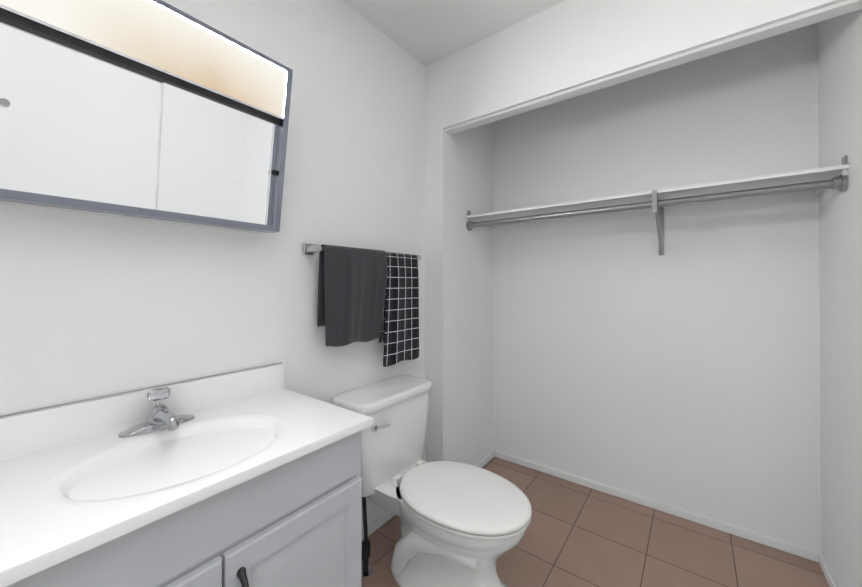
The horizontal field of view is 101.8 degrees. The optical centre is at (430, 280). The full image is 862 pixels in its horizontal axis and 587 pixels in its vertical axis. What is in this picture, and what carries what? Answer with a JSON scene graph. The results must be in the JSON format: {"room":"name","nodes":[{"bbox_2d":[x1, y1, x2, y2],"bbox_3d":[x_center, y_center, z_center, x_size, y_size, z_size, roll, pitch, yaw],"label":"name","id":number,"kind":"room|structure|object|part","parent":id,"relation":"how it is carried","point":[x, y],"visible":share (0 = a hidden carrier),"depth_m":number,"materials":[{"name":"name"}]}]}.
{"room":"bathroom","nodes":[
{"label":"bathroom","id":0,"kind":"room"},
{"bbox_2d":[0,0,424,529],"bbox_3d":[-0.719,-0.023,1.190,0.100,2.440,3.560,0,-1,37],"label":"wall","id":1,"kind":"structure","parent":0,"point":[93,305],"depth_m":1.24,"materials":[{"name":"paint"}]},
{"bbox_2d":[0,0,292,232],"bbox_3d":[-0.724,-0.435,0.952,0.178,0.530,0.650,0,-1,37],"label":"upper cabinet","id":2,"kind":"object","parent":1,"relation":"attached to","point":[158,110],"visible":1,"depth_m":0.89,"materials":[{"name":"white mirror"}]},
{"bbox_2d":[303,243,420,366],"bbox_3d":[-0.267,0.128,1.621,0.098,0.550,0.669,0,-1,37],"label":"towel rail","id":3,"kind":"object","parent":1,"relation":"attached to","point":[366,295],"visible":1,"depth_m":1.56,"materials":[{"name":"grey fabric"}]},
{"bbox_2d":[362,511,394,540],"bbox_3d":[-0.297,1.179,1.649,0.011,0.042,0.885,0,-1,37],"label":"baseboard","id":4,"kind":"structure","parent":1,"relation":"attached to","point":[379,522],"depth_m":1.70,"materials":[{"name":"white paint"}]},
{"bbox_2d":[343,0,564,65],"bbox_3d":[0.340,-1.279,0.402,2.750,0.060,3.560,0,-1,37],"label":"ceiling","id":5,"kind":"structure","parent":0,"point":[425,32],"depth_m":1.66,"materials":[{"name":"paint"}]},
{"bbox_2d":[425,58,493,465],"bbox_3d":[0.199,-0.015,2.220,0.127,2.440,0.610,0,-1,37],"label":"wall","id":6,"kind":"structure","parent":0,"point":[459,314],"depth_m":2.06,"materials":[{"name":"paint"}]},
{"bbox_2d":[475,451,493,467],"bbox_3d":[0.251,1.183,2.166,0.011,0.042,0.599,0,-1,37],"label":"baseboard","id":7,"kind":"structure","parent":6,"relation":"attached to","point":[485,460],"depth_m":2.30,"materials":[{"name":"white paint"}]},
{"bbox_2d":[362,457,828,586],"bbox_3d":[0.340,1.221,0.384,2.750,0.060,3.560,0,-1,37],"label":"floor","id":8,"kind":"structure","parent":0,"point":[577,535],"depth_m":1.56,"materials":[{"name":"tile"}]},
{"bbox_2d":[0,362,373,586],"bbox_3d":[-0.595,0.743,0.841,0.511,0.904,0.790,0,-1,37],"label":"bathroom vanity","id":9,"kind":"object","parent":8,"relation":"on","point":[250,477],"visible":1,"depth_m":0.79,"materials":[{"name":"grey paint"}]},
{"bbox_2d":[118,387,194,437],"bbox_3d":[-0.702,0.343,0.924,0.153,0.103,0.168,0,-1,37],"label":"faucet","id":10,"kind":"object","parent":9,"relation":"on","point":[162,422],"depth_m":0.93,"materials":[{"name":"silver metal"}]},
{"bbox_3d":[-0.535,0.809,0.563,0.021,0.497,0.365,0,-1,37],"label":"door","id":11,"kind":"part","parent":9,"relation":"part of","materials":[{"name":"grey paint"}]},
{"bbox_3d":[-0.387,0.659,0.724,0.036,0.118,0.018,0,-1,37],"label":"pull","id":12,"kind":"part","parent":9,"relation":"part of","materials":[{"name":"grey metal"}]},
{"bbox_3d":[-0.312,0.811,0.860,0.021,0.497,0.365,0,-1,37],"label":"door","id":13,"kind":"part","parent":9,"relation":"part of","materials":[{"name":"grey paint"}]},
{"bbox_2d":[332,375,531,586],"bbox_3d":[0.018,0.841,1.424,0.786,0.715,0.482,0,-1,37],"label":"toilet","id":14,"kind":"object","parent":8,"relation":"on","point":[463,524],"visible":0.98,"depth_m":1.36,"materials":[{"name":"white ceramic"}]},
{"bbox_3d":[0.115,0.820,1.351,0.544,0.040,0.388,0,-1,37],"label":"seat","id":15,"kind":"part","parent":14,"relation":"part of","materials":[{"name":"white plastic"}]},
{"bbox_2d":[443,0,859,131],"bbox_3d":[0.711,-1.046,1.523,1.539,0.390,0.100,0,-1,37],"label":"wall","id":16,"kind":"structure","parent":0,"point":[565,45],"depth_m":1.51,"materials":[{"name":"paint"}]},
{"bbox_2d":[445,0,861,134],"bbox_3d":[0.710,-0.845,1.519,1.539,0.012,0.055,0,-1,37],"label":"trim","id":17,"kind":"structure","parent":16,"relation":"attached to","point":[823,14],"depth_m":1.32,"materials":[{"name":"white paint"}]},
{"bbox_2d":[493,23,821,552],"bbox_3d":[1.420,-0.019,1.745,2.650,2.440,0.100,0,-1,37],"label":"wall","id":18,"kind":"structure","parent":0,"point":[683,372],"depth_m":1.80,"materials":[{"name":"paint"}]},
{"bbox_2d":[465,155,848,255],"bbox_3d":[0.932,-0.283,1.810,1.537,0.300,0.384,0,-1,37],"label":"shelf","id":19,"kind":"object","parent":18,"relation":"attached to","point":[818,181],"visible":0.98,"depth_m":1.54,"materials":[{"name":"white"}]},
{"bbox_2d":[493,450,821,562],"bbox_3d":[1.044,1.181,1.950,1.539,0.042,0.011,0,-1,37],"label":"baseboard","id":20,"kind":"structure","parent":18,"relation":"attached to","point":[800,551],"depth_m":1.79,"materials":[{"name":"white paint"}]},
{"bbox_2d":[817,9,861,586],"bbox_3d":[1.519,-0.023,1.226,0.100,2.440,0.610,0,-1,37],"label":"wall","id":21,"kind":"structure","parent":0,"point":[840,127],"depth_m":1.28,"materials":[{"name":"paint"}]},
{"bbox_2d":[819,554,836,586],"bbox_3d":[1.471,1.177,1.246,0.011,0.042,0.599,0,-1,37],"label":"baseboard","id":22,"kind":"structure","parent":21,"relation":"attached to","point":[827,573],"depth_m":1.40,"materials":[{"name":"white paint"}]}
]}

